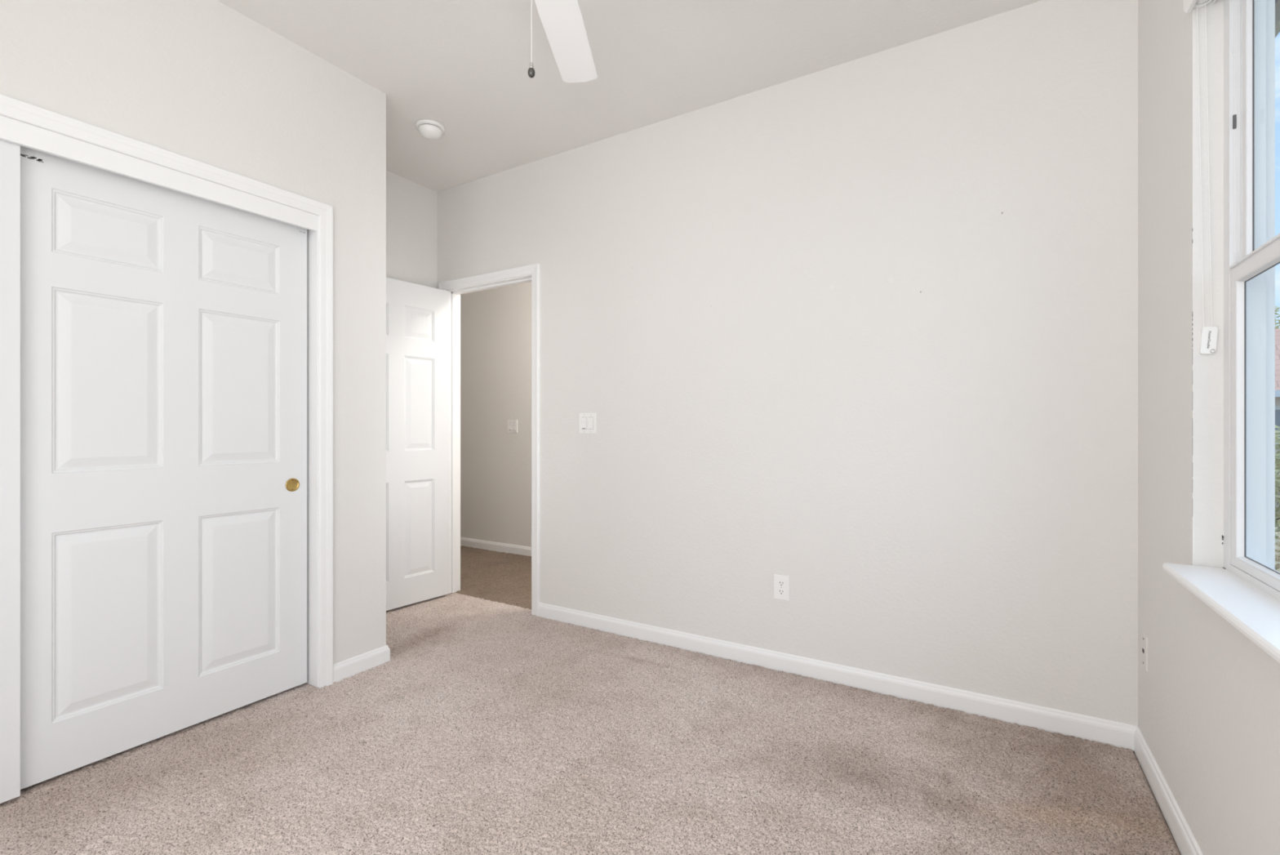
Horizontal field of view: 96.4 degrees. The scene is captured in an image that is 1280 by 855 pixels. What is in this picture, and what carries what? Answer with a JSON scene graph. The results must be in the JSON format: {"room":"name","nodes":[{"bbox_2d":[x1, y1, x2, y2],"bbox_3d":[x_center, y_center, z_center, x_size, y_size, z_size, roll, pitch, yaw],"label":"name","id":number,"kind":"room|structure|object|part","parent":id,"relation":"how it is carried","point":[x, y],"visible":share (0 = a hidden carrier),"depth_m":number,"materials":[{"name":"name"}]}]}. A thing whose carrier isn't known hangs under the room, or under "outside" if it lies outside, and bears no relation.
{"room":"empty bedroom","nodes":[
{"label":"empty bedroom","id":0,"kind":"room"},
{"bbox_2d":[0,0,386,663],"bbox_3d":[-2.140,-0.242,1.984,0.736,2.745,2.296,0,0,31],"label":"wall","id":1,"kind":"structure","parent":0,"point":[203,81],"depth_m":2.36,"materials":[{"name":"white paint"}]},
{"bbox_2d":[0,139,20,803],"bbox_3d":[-2.130,0.108,1.354,0.039,2.017,0.915,0,0,31],"label":"door","id":2,"kind":"structure","parent":1,"relation":"in","point":[10,153],"depth_m":1.72,"materials":[{"name":"white paint"}]},
{"bbox_2d":[20,145,306,789],"bbox_3d":[-1.710,0.108,2.128,0.039,2.017,0.915,0,0,31],"label":"door","id":3,"kind":"structure","parent":1,"relation":"in","point":[163,331],"depth_m":2.04,"materials":[{"name":"white paint"}]},
{"bbox_3d":[-1.491,0.246,2.458,0.006,0.057,0.057,0,0,31],"label":"finger pull","id":4,"kind":"part","parent":3,"relation":"part of","materials":[{"name":"gold metal"}]},
{"bbox_2d":[0,93,333,688],"bbox_3d":[-1.918,0.078,1.734,0.132,2.114,1.950,0,0,31],"label":"door frame","id":5,"kind":"structure","parent":1,"relation":"attached to","point":[22,123],"depth_m":2.48,"materials":[{"name":"white paint"}]},
{"bbox_2d":[333,644,390,682],"bbox_3d":[-1.608,1.097,2.850,0.749,0.086,0.288,0,0,31],"label":"baseboard","id":6,"kind":"structure","parent":1,"relation":"attached to","point":[347,668],"depth_m":2.65,"materials":[{"name":"white paint"}]},
{"bbox_2d":[386,170,437,288],"bbox_3d":[-2.270,-0.242,2.591,0.115,2.745,3.201,0,0,31],"label":"wall","id":7,"kind":"structure","parent":0,"point":[411,207],"depth_m":3.75,"materials":[{"name":"white paint"}]},
{"bbox_2d":[386,277,448,610],"bbox_3d":[-1.496,0.101,3.534,0.096,2.031,0.757,0,0,36],"label":"door","id":8,"kind":"structure","parent":7,"relation":"in","point":[417,315],"depth_m":3.65,"materials":[{"name":"white paint"}]},
{"bbox_2d":[460,281,531,546],"bbox_3d":[-0.900,-0.242,5.078,4.400,2.745,0.115,0,0,31],"label":"wall","id":9,"kind":"structure","parent":0,"point":[495,323],"depth_m":5.27,"materials":[{"name":"white paint"}]},
{"bbox_2d":[460,537,531,555],"bbox_3d":[-0.933,1.097,5.023,4.400,0.086,0.013,0,0,31],"label":"baseboard","id":10,"kind":"structure","parent":9,"relation":"attached to","point":[480,544],"depth_m":5.25,"materials":[{"name":"white paint"}]},
{"bbox_2d":[507,419,517,432],"bbox_3d":[-1.150,-0.011,5.156,0.118,0.115,0.011,0,0,31],"label":"light switch","id":11,"kind":"object","parent":9,"relation":"attached to","point":[512,424],"visible":1,"depth_m":5.15,"materials":[{"name":"white plastic"}]},
{"bbox_2d":[0,545,1181,854],"bbox_3d":[-1.355,1.145,2.727,6.060,0.031,4.384,0,0,31],"label":"floor","id":12,"kind":"structure","parent":0,"point":[488,726],"depth_m":1.90,"materials":[{"name":"beige carpet"}]},
{"bbox_2d":[217,0,1042,191],"bbox_3d":[-1.342,-1.665,2.719,6.287,0.100,4.610,0,0,31],"label":"ceiling","id":13,"kind":"structure","parent":0,"point":[463,66],"depth_m":2.48,"materials":[{"name":"white paint"}]},
{"bbox_2d":[415,119,444,139],"bbox_3d":[-1.124,-1.585,3.072,0.147,0.061,0.147,0,0,31],"label":"smoke detector","id":14,"kind":"object","parent":13,"relation":"attached to","point":[428,129],"visible":1,"depth_m":3.03,"materials":[{"name":"white plastic"}]},
{"bbox_2d":[527,0,597,82],"bbox_3d":[-0.280,-1.276,1.526,1.005,0.679,1.005,0,0,-41],"label":"ceiling fan","id":15,"kind":"object","parent":13,"relation":"hanging from","point":[562,21],"visible":1,"depth_m":1.94,"materials":[{"name":"white paint"}]},
{"bbox_2d":[437,0,1137,725],"bbox_3d":[-0.746,-0.242,3.607,6.187,2.745,0.115,0,0,31],"label":"wall","id":16,"kind":"structure","parent":0,"point":[942,478],"depth_m":2.49,"materials":[{"name":"paint"}]},
{"bbox_2d":[438,262,539,616],"bbox_3d":[-0.954,0.073,3.733,0.886,2.123,0.150,0,0,31],"label":"door frame","id":17,"kind":"structure","parent":16,"relation":"attached to","point":[530,273],"depth_m":3.76,"materials":[{"name":"white paint"}]},
{"bbox_2d":[579,413,596,433],"bbox_3d":[-0.299,-0.025,3.262,0.118,0.115,0.011,0,0,31],"label":"light switch","id":18,"kind":"object","parent":16,"relation":"attached to","point":[588,421],"visible":1,"depth_m":3.26,"materials":[{"name":"white plastic"}]},
{"bbox_3d":[-0.279,-0.025,3.252,0.037,0.071,0.005,0,0,31],"label":"rocker frame","id":19,"kind":"part","parent":18,"relation":"part of","materials":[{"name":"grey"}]},
{"bbox_2d":[773,573,789,600],"bbox_3d":[0.663,0.749,2.682,0.074,0.113,0.008,0,0,31],"label":"electrical outlet","id":20,"kind":"object","parent":16,"relation":"attached to","point":[781,583],"visible":1,"depth_m":2.68,"materials":[{"name":"white plastic"}]},
{"bbox_2d":[777,588,785,595],"bbox_3d":[0.662,0.768,2.680,0.034,0.028,0.003,0,0,31],"label":"receptacle","id":21,"kind":"object","parent":20,"relation":"attached to","point":[780,591],"depth_m":2.68,"materials":[{"name":"white plastic"}]},
{"bbox_2d":[777,579,785,586],"bbox_3d":[0.662,0.730,2.680,0.034,0.028,0.003,0,0,31],"label":"receptacle","id":22,"kind":"object","parent":20,"relation":"attached to","point":[781,583],"depth_m":2.68,"materials":[{"name":"white plastic"}]},
{"bbox_2d":[537,602,1137,751],"bbox_3d":[0.571,1.097,2.734,2.770,0.086,0.013,0,0,31],"label":"baseboard","id":23,"kind":"structure","parent":16,"relation":"attached to","point":[1117,734],"depth_m":2.46,"materials":[{"name":"white paint"}]},
{"bbox_2d":[1137,0,1279,854],"bbox_3d":[0.985,-0.242,0.620,0.130,2.745,3.201,0,0,31],"label":"wall","id":24,"kind":"structure","parent":0,"point":[1209,695],"depth_m":1.53,"materials":[{"name":"white paint"}]},
{"bbox_2d":[1141,631,1147,671],"bbox_3d":[1.701,0.754,1.933,0.006,0.115,0.074,0,0,31],"label":"cable jack plate","id":25,"kind":"object","parent":24,"relation":"attached to","point":[1144,637],"visible":1,"depth_m":1.93,"materials":[{"name":"white paint"}]},
{"bbox_2d":[1133,725,1203,854],"bbox_3d":[0.924,1.097,0.657,0.013,0.086,3.201,0,0,31],"label":"baseboard","id":26,"kind":"structure","parent":24,"relation":"attached to","point":[1187,844],"depth_m":1.67,"materials":[{"name":"white paint"}]},
{"bbox_2d":[1162,0,1279,662],"bbox_3d":[1.000,-0.389,0.689,0.203,1.572,1.875,0,0,31],"label":"window","id":27,"kind":"structure","parent":24,"relation":"in","point":[1245,592],"depth_m":1.39,"materials":[{"name":"white plastic"}]},
{"bbox_2d":[1183,0,1217,354],"bbox_3d":[0.982,-0.665,0.704,0.074,0.955,1.809,0,0,31],"label":"blind cord","id":28,"kind":"object","parent":27,"relation":"attached to","point":[1208,338],"visible":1,"depth_m":1.47,"materials":[{"name":"white fabric"}]},
{"bbox_3d":[1.439,-0.670,1.470,0.015,0.830,0.002,0,0,22],"label":"cord","id":29,"kind":"part","parent":28,"relation":"part of","materials":[{"name":"white fabric"}]},
{"bbox_3d":[1.452,-0.670,1.462,0.014,0.830,0.002,0,0,22],"label":"cord","id":30,"kind":"part","parent":28,"relation":"part of","materials":[{"name":"white fabric"}]},
{"bbox_3d":[0.983,0.368,0.685,0.178,0.022,1.831,0,0,31],"label":"sill","id":31,"kind":"part","parent":27,"relation":"part of","materials":[{"name":"white paint"}]},
{"bbox_3d":[1.039,-0.738,0.664,0.017,0.735,1.730,0,0,31],"label":"sash","id":32,"kind":"part","parent":27,"relation":"part of","materials":[{"name":"white plastic"}]},
{"bbox_3d":[1.041,-0.394,0.664,0.063,1.502,1.815,0,0,31],"label":"frame","id":33,"kind":"part","parent":27,"relation":"part of","materials":[{"name":"white plastic"}]},
{"bbox_3d":[1.023,-0.029,0.675,0.018,0.735,1.729,0,0,31],"label":"sash","id":34,"kind":"part","parent":27,"relation":"part of","materials":[{"name":"white plastic"}]},
{"bbox_2d":[1275,0,1279,37],"bbox_3d":[1.731,-1.685,1.290,0.450,0.119,10.000,0,0,31],"label":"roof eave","id":35,"kind":"object","parent":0,"point":[1277,2],"depth_m":2.31,"materials":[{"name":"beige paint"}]},
{"label":"outside","id":36,"kind":"structure","parent":0,"visible":0},
{"bbox_2d":[1275,488,1279,567],"bbox_3d":[43.139,1.780,3.101,69.413,0.500,110.000,0,0,31],"label":"ground","id":37,"kind":"structure","parent":36,"point":[1276,504],"depth_m":11.60,"materials":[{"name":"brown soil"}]},
{"bbox_2d":[1275,328,1279,484],"bbox_3d":[22.383,-0.745,14.758,12.600,4.550,8.060,0,0,43],"label":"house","id":38,"kind":"structure","parent":37,"relation":"on","point":[1277,331],"depth_m":15.21,"materials":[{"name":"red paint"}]},
{"bbox_3d":[16.869,-0.045,15.168,1.660,0.950,0.030,0,0,43],"label":"pane","id":39,"kind":"part","parent":38,"relation":"part of","materials":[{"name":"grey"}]},
{"bbox_2d":[1275,424,1279,568],"bbox_3d":[6.816,0.742,5.922,2.052,1.632,1.878,0,0,31],"label":"bush","id":40,"kind":"object","parent":37,"relation":"on","point":[1277,432],"visible":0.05,"depth_m":5.72,"materials":[{"name":"green plant"}]},
{"bbox_2d":[1275,526,1279,572],"bbox_3d":[5.082,1.165,4.634,1.146,0.785,1.151,0,0,31],"label":"bush","id":41,"kind":"object","parent":37,"relation":"on","point":[1277,541],"visible":0.02,"depth_m":4.49,"materials":[{"name":"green plant"}]},
{"bbox_2d":[1275,306,1279,328],"bbox_3d":[28.431,-2.281,27.239,3.383,7.637,3.413,0,0,31],"label":"tree","id":42,"kind":"object","parent":37,"relation":"on","point":[1277,307],"visible":0.02,"depth_m":25.98,"materials":[{"name":"green plant"}]}
]}

